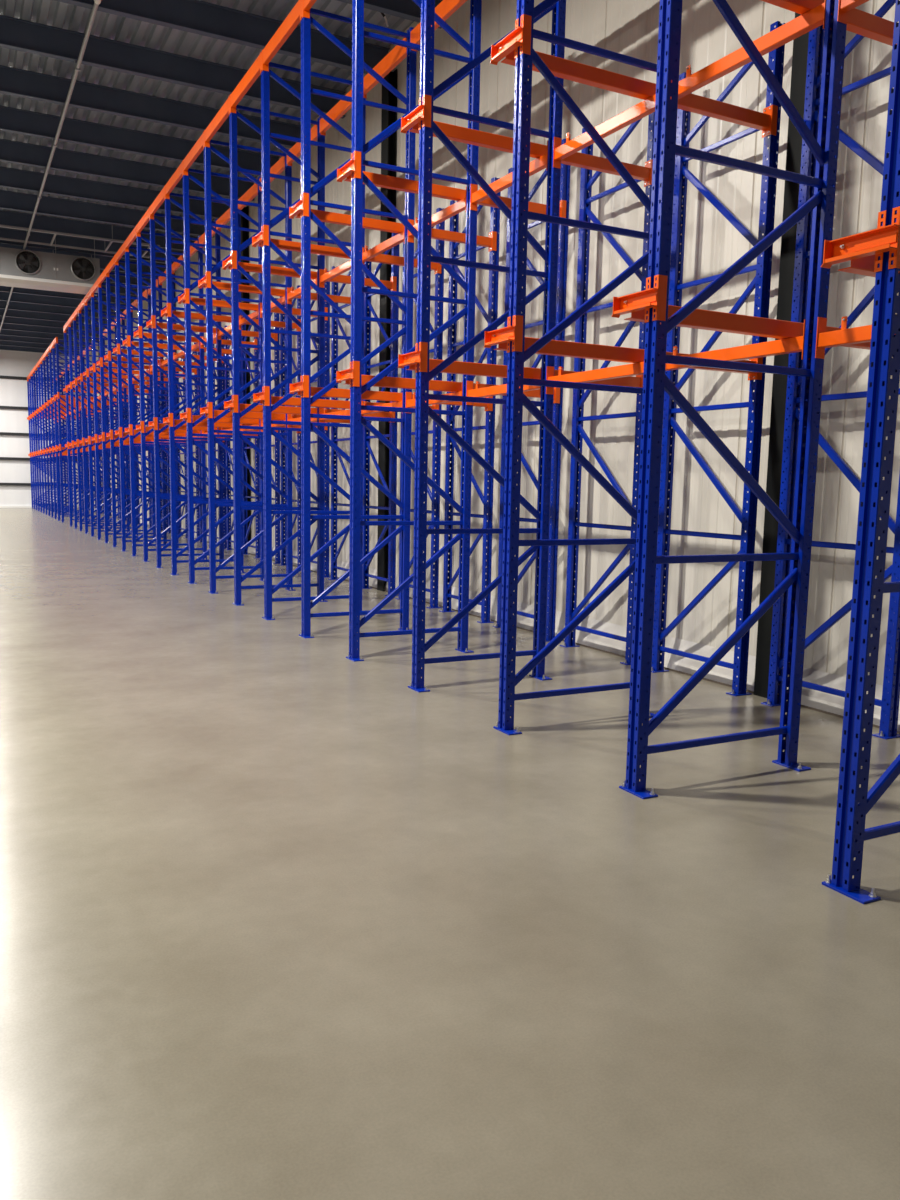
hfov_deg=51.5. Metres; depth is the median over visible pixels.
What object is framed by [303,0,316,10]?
beam
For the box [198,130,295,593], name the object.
frame
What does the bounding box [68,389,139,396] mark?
rail
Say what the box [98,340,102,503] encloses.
column
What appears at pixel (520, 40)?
frame
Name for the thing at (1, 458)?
trim
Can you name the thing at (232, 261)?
frame
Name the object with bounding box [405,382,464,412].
tie beam
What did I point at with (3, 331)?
ceiling beam
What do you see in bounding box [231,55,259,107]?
beam
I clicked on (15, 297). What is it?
ceiling beam
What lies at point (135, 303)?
beam
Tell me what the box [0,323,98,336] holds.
ceiling beam
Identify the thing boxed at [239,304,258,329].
tie beam
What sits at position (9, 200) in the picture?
ceiling beam
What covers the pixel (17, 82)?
ceiling beam
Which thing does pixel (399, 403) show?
tie beam
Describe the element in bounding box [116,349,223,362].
rail
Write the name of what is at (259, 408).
rail
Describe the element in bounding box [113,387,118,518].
frame
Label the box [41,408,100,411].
rail
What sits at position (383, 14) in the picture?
hanging cable
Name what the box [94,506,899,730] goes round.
trim
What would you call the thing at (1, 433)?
trim
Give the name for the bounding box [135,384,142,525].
frame
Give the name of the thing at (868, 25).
rail
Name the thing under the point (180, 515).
frame
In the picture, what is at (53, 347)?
frame
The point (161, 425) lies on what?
rail
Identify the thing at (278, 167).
beam
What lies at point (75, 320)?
frame
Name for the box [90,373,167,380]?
rail
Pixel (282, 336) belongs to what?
frame
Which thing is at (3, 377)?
trim
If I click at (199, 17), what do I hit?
ceiling beam
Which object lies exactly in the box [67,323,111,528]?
frame
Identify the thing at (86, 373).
frame
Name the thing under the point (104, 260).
ceiling beam
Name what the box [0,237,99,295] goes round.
cooler
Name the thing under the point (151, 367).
tie beam
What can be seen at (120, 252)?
beam
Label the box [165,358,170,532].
post
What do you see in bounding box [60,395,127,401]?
rail
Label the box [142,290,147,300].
beam
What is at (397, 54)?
beam
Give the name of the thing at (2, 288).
ceiling beam
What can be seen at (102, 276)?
beam
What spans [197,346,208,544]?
frame
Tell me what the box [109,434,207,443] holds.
rail
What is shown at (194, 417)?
rail
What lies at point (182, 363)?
rail
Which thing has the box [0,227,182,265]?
ceiling beam
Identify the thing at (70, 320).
beam
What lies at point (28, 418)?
frame
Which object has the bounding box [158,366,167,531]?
post
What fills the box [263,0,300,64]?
beam
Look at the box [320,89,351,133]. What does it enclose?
beam
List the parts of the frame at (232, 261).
rail arm, rail arm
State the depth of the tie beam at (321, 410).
11.77 m
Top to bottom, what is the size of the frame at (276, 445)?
4.900 m
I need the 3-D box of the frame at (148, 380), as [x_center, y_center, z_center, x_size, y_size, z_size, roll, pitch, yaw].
[-9.013,-4.617,28.460,0.170,4.900,1.078,-3,8,-27]
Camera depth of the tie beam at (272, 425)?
13.76 m
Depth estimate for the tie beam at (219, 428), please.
16.63 m
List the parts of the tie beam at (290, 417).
plate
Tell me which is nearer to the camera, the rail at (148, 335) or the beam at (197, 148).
the beam at (197, 148)
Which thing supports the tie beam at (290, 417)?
attached to the frame at (207, 280)
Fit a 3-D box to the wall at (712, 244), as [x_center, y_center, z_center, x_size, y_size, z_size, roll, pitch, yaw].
[-4.688,-4.927,20.741,0.110,7.610,56.751,-3,8,-27]
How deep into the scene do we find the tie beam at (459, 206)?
8.87 m
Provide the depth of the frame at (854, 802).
3.58 m
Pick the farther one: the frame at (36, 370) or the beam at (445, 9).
the frame at (36, 370)
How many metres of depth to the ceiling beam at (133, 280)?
27.43 m
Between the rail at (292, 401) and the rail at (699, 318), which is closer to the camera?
the rail at (699, 318)
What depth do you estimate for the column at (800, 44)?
6.91 m
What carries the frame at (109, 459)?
on the floor
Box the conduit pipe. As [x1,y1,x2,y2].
[0,0,100,331]
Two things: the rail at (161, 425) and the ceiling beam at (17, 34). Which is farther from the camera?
the rail at (161, 425)
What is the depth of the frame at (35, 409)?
40.90 m
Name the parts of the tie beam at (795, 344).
plate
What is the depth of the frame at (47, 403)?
35.08 m
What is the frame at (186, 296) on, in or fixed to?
on the floor
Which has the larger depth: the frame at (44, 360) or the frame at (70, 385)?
the frame at (44, 360)
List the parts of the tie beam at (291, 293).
plate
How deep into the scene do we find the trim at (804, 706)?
8.13 m
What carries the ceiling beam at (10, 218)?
attached to the ceiling
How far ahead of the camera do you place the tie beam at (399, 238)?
10.15 m
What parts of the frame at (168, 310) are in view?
rail arm, rail arm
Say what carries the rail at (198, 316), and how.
attached to the frame at (168, 310)
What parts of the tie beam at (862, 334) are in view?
plate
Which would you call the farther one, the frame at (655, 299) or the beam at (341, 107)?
the beam at (341, 107)
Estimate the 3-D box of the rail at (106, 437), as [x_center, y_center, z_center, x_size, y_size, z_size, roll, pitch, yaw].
[-7.328,-3.927,22.832,2.271,0.200,0.088,-3,8,-27]
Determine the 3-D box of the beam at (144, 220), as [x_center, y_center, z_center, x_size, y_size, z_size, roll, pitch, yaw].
[-5.389,-6.680,16.450,0.050,0.145,1.233,-3,8,-27]
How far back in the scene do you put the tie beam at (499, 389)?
8.26 m
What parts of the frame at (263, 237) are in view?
rail arm, rail arm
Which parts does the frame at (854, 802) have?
foot plate, rail arm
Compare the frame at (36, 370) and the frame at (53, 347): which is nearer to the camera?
the frame at (53, 347)
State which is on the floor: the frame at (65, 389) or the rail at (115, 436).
the frame at (65, 389)
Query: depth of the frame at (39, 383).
38.55 m
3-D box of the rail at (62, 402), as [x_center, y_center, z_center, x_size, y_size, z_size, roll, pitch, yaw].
[-13.459,-7.235,34.303,2.271,0.201,0.088,-3,8,-27]
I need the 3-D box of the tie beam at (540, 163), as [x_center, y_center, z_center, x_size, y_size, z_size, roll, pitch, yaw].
[0.502,-3.550,7.858,0.068,0.223,1.242,-3,8,-27]
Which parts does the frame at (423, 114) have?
rail arm, rail arm, foot plate, foot plate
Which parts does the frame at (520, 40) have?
rail arm, rail arm, foot plate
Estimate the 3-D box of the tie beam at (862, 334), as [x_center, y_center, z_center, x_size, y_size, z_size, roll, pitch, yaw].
[2.318,-1.360,4.568,0.068,0.217,1.242,-3,8,-27]
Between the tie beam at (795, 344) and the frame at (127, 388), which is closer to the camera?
the tie beam at (795, 344)
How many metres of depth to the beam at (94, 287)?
22.25 m
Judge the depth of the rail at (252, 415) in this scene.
13.30 m
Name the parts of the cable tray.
rail, rail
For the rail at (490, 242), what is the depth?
9.69 m
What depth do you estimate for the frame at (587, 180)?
8.77 m
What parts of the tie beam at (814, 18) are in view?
plate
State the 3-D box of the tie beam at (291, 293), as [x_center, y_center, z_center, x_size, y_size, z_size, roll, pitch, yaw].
[-1.964,-4.187,12.533,0.068,0.223,1.242,-3,8,-27]
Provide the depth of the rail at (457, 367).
7.44 m
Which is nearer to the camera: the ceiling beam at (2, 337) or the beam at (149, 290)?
the beam at (149, 290)
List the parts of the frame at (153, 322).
rail arm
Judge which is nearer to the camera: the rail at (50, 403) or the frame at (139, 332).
the frame at (139, 332)
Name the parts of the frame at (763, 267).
foot plate, foot plate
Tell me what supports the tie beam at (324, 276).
attached to the frame at (232, 261)
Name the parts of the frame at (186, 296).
rail arm, rail arm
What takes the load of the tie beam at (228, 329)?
attached to the frame at (153, 322)
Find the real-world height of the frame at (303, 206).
6.142 m
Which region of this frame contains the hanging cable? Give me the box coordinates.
[380,12,388,26]
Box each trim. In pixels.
[0,375,69,381]
[0,406,36,409]
[0,432,71,436]
[0,457,76,460]
[0,483,49,485]
[0,506,78,507]
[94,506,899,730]
[118,517,899,733]
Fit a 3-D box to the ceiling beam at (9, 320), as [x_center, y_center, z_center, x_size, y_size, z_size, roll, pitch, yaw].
[-22.439,-10.278,31.934,20.550,0.358,0.110,-3,8,-27]
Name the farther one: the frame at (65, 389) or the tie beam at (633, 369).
the frame at (65, 389)
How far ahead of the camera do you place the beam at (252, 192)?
14.51 m
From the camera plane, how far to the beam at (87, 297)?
23.55 m
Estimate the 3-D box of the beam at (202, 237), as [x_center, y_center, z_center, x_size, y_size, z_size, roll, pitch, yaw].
[-4.403,-6.637,16.975,0.050,0.155,1.233,-3,8,-27]
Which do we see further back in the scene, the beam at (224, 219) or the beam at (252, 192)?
the beam at (224, 219)
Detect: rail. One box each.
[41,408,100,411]
[50,400,113,405]
[50,403,100,407]
[56,398,116,403]
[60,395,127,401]
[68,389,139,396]
[73,385,147,392]
[74,381,148,388]
[84,377,164,386]
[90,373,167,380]
[92,368,184,378]
[94,438,140,442]
[99,362,196,373]
[101,437,185,442]
[107,356,206,365]
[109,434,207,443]
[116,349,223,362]
[118,432,224,441]
[126,341,231,353]
[128,429,227,437]
[137,332,256,348]
[145,427,257,435]
[150,322,277,340]
[153,423,277,431]
[165,311,300,330]
[167,419,300,432]
[183,297,327,319]
[185,415,326,429]
[203,281,350,303]
[205,410,349,422]
[228,262,396,290]
[229,404,394,417]
[258,238,440,273]
[258,396,438,414]
[295,209,496,251]
[297,387,492,410]
[344,171,565,217]
[344,375,559,402]
[406,359,642,387]
[409,121,652,186]
[494,337,762,379]
[501,50,777,137]
[624,305,870,349]
[761,0,896,45]
[838,255,899,276]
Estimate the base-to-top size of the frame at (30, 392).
6.142 m
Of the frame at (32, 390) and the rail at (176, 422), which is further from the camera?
the frame at (32, 390)
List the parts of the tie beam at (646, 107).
plate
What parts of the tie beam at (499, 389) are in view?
plate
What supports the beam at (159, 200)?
attached to the frame at (153, 322)
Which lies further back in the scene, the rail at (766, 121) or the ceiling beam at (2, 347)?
the ceiling beam at (2, 347)
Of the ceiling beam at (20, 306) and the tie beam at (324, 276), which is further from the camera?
the ceiling beam at (20, 306)
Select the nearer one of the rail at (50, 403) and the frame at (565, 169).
the frame at (565, 169)
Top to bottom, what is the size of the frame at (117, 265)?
6.142 m
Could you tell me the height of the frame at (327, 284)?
4.900 m
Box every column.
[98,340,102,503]
[240,206,250,541]
[377,69,396,590]
[754,12,830,697]
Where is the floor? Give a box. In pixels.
[0,508,899,1199]
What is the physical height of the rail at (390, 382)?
0.200 m
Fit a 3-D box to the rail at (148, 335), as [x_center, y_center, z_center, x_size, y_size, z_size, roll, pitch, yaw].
[-4.830,-5.008,17.940,2.271,0.201,0.088,-3,8,-27]
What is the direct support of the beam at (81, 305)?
attached to the frame at (81, 377)
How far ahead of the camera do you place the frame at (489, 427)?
10.76 m
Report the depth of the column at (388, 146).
13.22 m
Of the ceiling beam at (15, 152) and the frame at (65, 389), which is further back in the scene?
the frame at (65, 389)
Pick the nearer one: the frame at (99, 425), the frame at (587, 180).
the frame at (587, 180)
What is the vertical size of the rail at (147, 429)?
0.200 m
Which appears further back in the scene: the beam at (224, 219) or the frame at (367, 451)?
the beam at (224, 219)
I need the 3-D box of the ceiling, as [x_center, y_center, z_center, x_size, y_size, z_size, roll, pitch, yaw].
[-13.790,-8.315,15.736,20.780,0.120,56.400,-3,8,-27]
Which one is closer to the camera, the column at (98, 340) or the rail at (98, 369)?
the rail at (98, 369)
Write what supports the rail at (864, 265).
attached to the frame at (854, 802)
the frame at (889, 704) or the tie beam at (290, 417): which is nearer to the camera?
the frame at (889, 704)
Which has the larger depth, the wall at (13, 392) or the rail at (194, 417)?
the wall at (13, 392)
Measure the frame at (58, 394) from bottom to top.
6.142 m
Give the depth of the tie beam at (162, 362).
21.06 m
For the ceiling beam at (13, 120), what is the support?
attached to the ceiling
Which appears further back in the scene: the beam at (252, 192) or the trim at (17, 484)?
the trim at (17, 484)
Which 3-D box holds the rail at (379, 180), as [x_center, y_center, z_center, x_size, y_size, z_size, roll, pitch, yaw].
[0.101,-3.735,8.590,2.271,0.201,0.088,-3,8,-27]
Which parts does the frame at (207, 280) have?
rail arm, rail arm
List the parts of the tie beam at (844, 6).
plate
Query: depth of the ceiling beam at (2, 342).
41.41 m
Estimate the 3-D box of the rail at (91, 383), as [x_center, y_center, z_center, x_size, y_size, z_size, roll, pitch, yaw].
[-9.761,-6.280,27.291,2.271,0.201,0.088,-3,8,-27]
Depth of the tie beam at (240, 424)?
15.08 m
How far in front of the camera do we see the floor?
3.45 m
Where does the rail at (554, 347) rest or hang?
attached to the frame at (520, 40)
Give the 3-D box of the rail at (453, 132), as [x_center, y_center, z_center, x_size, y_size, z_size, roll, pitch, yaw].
[0.718,-3.576,7.421,2.271,0.201,0.088,-3,8,-27]
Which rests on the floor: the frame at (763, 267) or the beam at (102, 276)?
the frame at (763, 267)
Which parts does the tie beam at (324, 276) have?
plate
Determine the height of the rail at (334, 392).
0.200 m
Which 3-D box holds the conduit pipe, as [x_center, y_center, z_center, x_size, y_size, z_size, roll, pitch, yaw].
[-10.733,-8.752,23.517,0.131,0.121,45.340,-3,8,-27]
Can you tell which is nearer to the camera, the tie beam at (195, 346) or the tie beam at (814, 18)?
the tie beam at (814, 18)
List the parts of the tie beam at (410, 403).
plate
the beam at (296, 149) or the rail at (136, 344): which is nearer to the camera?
the beam at (296, 149)
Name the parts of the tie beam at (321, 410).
plate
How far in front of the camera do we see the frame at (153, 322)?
16.41 m
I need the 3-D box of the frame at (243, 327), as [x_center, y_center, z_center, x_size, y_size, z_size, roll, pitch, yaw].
[-4.082,-3.344,19.110,0.170,4.900,1.078,-3,8,-27]
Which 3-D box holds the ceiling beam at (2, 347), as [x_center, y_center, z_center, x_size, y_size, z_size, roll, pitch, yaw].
[-26.337,-11.284,39.324,20.550,0.358,0.110,-3,8,-27]
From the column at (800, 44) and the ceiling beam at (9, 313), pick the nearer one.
the column at (800, 44)
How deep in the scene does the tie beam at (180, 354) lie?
19.61 m
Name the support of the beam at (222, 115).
attached to the frame at (232, 261)
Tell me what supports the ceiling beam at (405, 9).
attached to the ceiling
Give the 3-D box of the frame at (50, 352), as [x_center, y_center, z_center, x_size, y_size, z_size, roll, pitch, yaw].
[-13.920,-6.045,34.083,1.256,6.142,0.387,-3,8,-27]
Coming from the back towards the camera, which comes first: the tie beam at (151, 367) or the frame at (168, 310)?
the tie beam at (151, 367)
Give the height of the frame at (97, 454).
6.142 m
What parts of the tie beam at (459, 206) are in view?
plate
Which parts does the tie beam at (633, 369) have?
plate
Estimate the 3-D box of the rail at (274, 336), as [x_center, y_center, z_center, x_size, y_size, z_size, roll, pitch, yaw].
[-4.213,-4.848,16.771,2.271,0.201,0.088,-3,8,-27]
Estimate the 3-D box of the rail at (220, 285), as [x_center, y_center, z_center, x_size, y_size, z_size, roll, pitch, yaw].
[-2.364,-4.371,13.265,2.271,0.201,0.088,-3,8,-27]
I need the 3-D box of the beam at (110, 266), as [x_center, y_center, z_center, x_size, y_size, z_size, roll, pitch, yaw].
[-7.238,-7.157,19.956,0.050,0.145,1.233,-3,8,-27]
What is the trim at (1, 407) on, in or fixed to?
attached to the wall at (13, 392)
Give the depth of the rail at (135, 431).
19.11 m
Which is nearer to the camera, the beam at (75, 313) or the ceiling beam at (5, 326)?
the beam at (75, 313)
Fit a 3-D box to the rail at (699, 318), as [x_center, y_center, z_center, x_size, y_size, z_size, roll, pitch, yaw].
[1.918,-1.541,5.300,2.271,0.200,0.088,-3,8,-27]
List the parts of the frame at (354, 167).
rail arm, rail arm, foot plate, foot plate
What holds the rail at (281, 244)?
attached to the frame at (263, 237)
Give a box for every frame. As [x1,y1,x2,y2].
[27,379,56,507]
[29,377,60,508]
[31,374,63,509]
[33,371,66,510]
[35,368,68,511]
[37,362,73,512]
[40,361,76,514]
[43,357,78,515]
[45,351,83,517]
[48,349,88,518]
[52,345,94,520]
[55,337,96,521]
[63,326,109,525]
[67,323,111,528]
[72,317,120,530]
[77,307,129,533]
[83,301,138,536]
[86,419,89,507]
[90,289,142,539]
[91,416,95,511]
[96,279,155,542]
[97,396,103,514]
[104,268,166,546]
[106,395,111,515]
[113,255,178,550]
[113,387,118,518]
[122,388,130,520]
[123,241,188,555]
[134,225,207,561]
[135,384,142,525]
[144,369,150,527]
[146,206,223,567]
[148,380,151,526]
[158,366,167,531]
[161,186,245,574]
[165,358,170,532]
[176,358,187,537]
[178,161,263,583]
[187,342,199,538]
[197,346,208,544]
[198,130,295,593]
[213,328,226,548]
[222,94,327,605]
[224,325,233,549]
[241,311,259,557]
[252,50,366,619]
[259,298,280,563]
[280,285,300,566]
[289,0,417,637]
[305,271,330,577]
[329,266,350,579]
[336,0,481,661]
[362,233,398,595]
[395,208,444,608]
[398,0,565,692]
[439,177,500,622]
[484,0,674,735]
[493,139,570,641]
[560,112,654,664]
[611,0,846,798]
[651,21,785,695]
[761,0,899,739]
[821,0,899,903]
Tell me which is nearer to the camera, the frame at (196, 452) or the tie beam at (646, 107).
the tie beam at (646, 107)
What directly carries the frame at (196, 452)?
on the floor
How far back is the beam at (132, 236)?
17.61 m
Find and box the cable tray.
[0,224,159,257]
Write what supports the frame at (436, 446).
on the floor
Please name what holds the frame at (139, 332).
on the floor
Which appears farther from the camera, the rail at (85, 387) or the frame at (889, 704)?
the rail at (85, 387)
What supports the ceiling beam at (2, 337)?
attached to the ceiling
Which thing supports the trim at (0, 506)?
attached to the wall at (13, 392)
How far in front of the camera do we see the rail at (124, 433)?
20.31 m
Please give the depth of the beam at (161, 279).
20.71 m
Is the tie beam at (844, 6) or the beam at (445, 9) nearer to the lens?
the tie beam at (844, 6)
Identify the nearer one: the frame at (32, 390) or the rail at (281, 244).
the rail at (281, 244)
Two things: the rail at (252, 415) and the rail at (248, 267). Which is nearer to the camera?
the rail at (248, 267)
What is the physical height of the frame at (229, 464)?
4.900 m
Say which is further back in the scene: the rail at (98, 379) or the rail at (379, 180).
the rail at (98, 379)
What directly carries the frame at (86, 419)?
on the floor
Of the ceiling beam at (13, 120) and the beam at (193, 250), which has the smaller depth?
the ceiling beam at (13, 120)
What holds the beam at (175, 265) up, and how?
attached to the frame at (129, 339)
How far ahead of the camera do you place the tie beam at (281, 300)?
13.63 m
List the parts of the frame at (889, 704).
foot plate, foot plate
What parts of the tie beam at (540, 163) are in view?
plate, plate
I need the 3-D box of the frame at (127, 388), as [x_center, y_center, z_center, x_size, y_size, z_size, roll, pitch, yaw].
[-11.479,-5.253,33.135,0.170,4.900,1.078,-3,8,-27]
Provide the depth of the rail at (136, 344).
18.92 m
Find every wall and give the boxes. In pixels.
[0,350,80,505]
[85,0,899,685]
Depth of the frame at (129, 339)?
18.68 m
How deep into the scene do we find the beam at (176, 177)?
14.09 m
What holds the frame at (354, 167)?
on the floor
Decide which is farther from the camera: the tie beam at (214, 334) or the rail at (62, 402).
the rail at (62, 402)
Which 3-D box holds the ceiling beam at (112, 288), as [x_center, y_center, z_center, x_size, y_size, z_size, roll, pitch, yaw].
[-18.542,-9.273,24.544,20.550,0.358,0.110,-3,8,-27]
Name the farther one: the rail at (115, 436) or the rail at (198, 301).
the rail at (115, 436)
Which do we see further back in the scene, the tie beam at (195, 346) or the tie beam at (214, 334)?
the tie beam at (195, 346)
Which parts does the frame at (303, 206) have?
rail arm, rail arm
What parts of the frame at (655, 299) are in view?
rail arm, foot plate, foot plate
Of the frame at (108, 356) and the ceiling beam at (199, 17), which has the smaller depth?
the ceiling beam at (199, 17)
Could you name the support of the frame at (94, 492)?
on the floor
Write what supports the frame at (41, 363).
on the floor
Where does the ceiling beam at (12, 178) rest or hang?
attached to the ceiling
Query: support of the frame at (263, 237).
on the floor
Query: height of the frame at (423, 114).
6.142 m
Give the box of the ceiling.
[0,0,413,248]
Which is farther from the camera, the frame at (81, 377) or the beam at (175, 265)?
the frame at (81, 377)
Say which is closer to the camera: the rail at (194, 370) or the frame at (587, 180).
the frame at (587, 180)
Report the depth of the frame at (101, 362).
22.24 m
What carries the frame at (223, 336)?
on the floor
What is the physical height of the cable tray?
0.440 m
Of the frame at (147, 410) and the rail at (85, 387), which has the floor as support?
the frame at (147, 410)
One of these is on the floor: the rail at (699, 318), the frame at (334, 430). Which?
the frame at (334, 430)
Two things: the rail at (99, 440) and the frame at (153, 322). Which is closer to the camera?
the frame at (153, 322)
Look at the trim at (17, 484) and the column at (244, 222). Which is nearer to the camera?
the column at (244, 222)
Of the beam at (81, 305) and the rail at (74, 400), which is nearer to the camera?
the beam at (81, 305)
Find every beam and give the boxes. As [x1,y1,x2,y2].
[0,15,345,118]
[0,65,305,147]
[0,105,279,171]
[0,139,254,200]
[0,166,229,218]
[0,190,213,237]
[0,210,197,252]
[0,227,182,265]
[0,244,165,273]
[0,286,137,303]
[0,292,125,311]
[0,301,115,318]
[0,309,113,323]
[0,316,104,330]
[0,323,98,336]
[0,329,98,341]
[0,335,90,346]
[0,340,89,351]
[0,345,79,353]
[54,0,389,73]
[68,314,72,324]
[73,307,77,317]
[78,299,83,310]
[84,290,90,302]
[91,281,97,293]
[98,269,105,284]
[100,269,157,285]
[102,282,144,295]
[106,257,113,273]
[115,243,124,261]
[125,226,135,248]
[131,300,137,310]
[137,208,148,232]
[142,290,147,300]
[148,279,157,293]
[149,359,159,374]
[150,188,164,214]
[158,270,165,283]
[160,359,167,368]
[165,163,181,194]
[172,255,182,272]
[173,351,184,360]
[183,134,202,170]
[190,241,197,256]
[191,342,198,351]
[199,227,214,243]
[200,333,215,348]
[205,98,228,141]
[216,208,229,229]
[217,325,231,339]
[218,427,232,437]
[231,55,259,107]
[238,183,257,209]
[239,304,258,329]
[240,424,258,430]
[259,156,284,189]
[260,295,284,317]
[261,414,285,431]
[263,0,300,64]
[287,125,317,164]
[287,278,316,303]
[287,414,316,427]
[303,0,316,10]
[319,260,350,287]
[319,407,349,422]
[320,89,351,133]
[337,0,442,28]
[361,392,404,415]
[362,226,406,263]
[363,38,406,95]
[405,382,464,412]
[408,186,468,242]
[410,0,466,44]
[466,367,543,404]
[470,140,550,210]
[546,362,643,394]
[553,94,655,168]
[665,320,811,370]
[670,0,831,98]
[815,316,871,358]
[837,0,868,23]

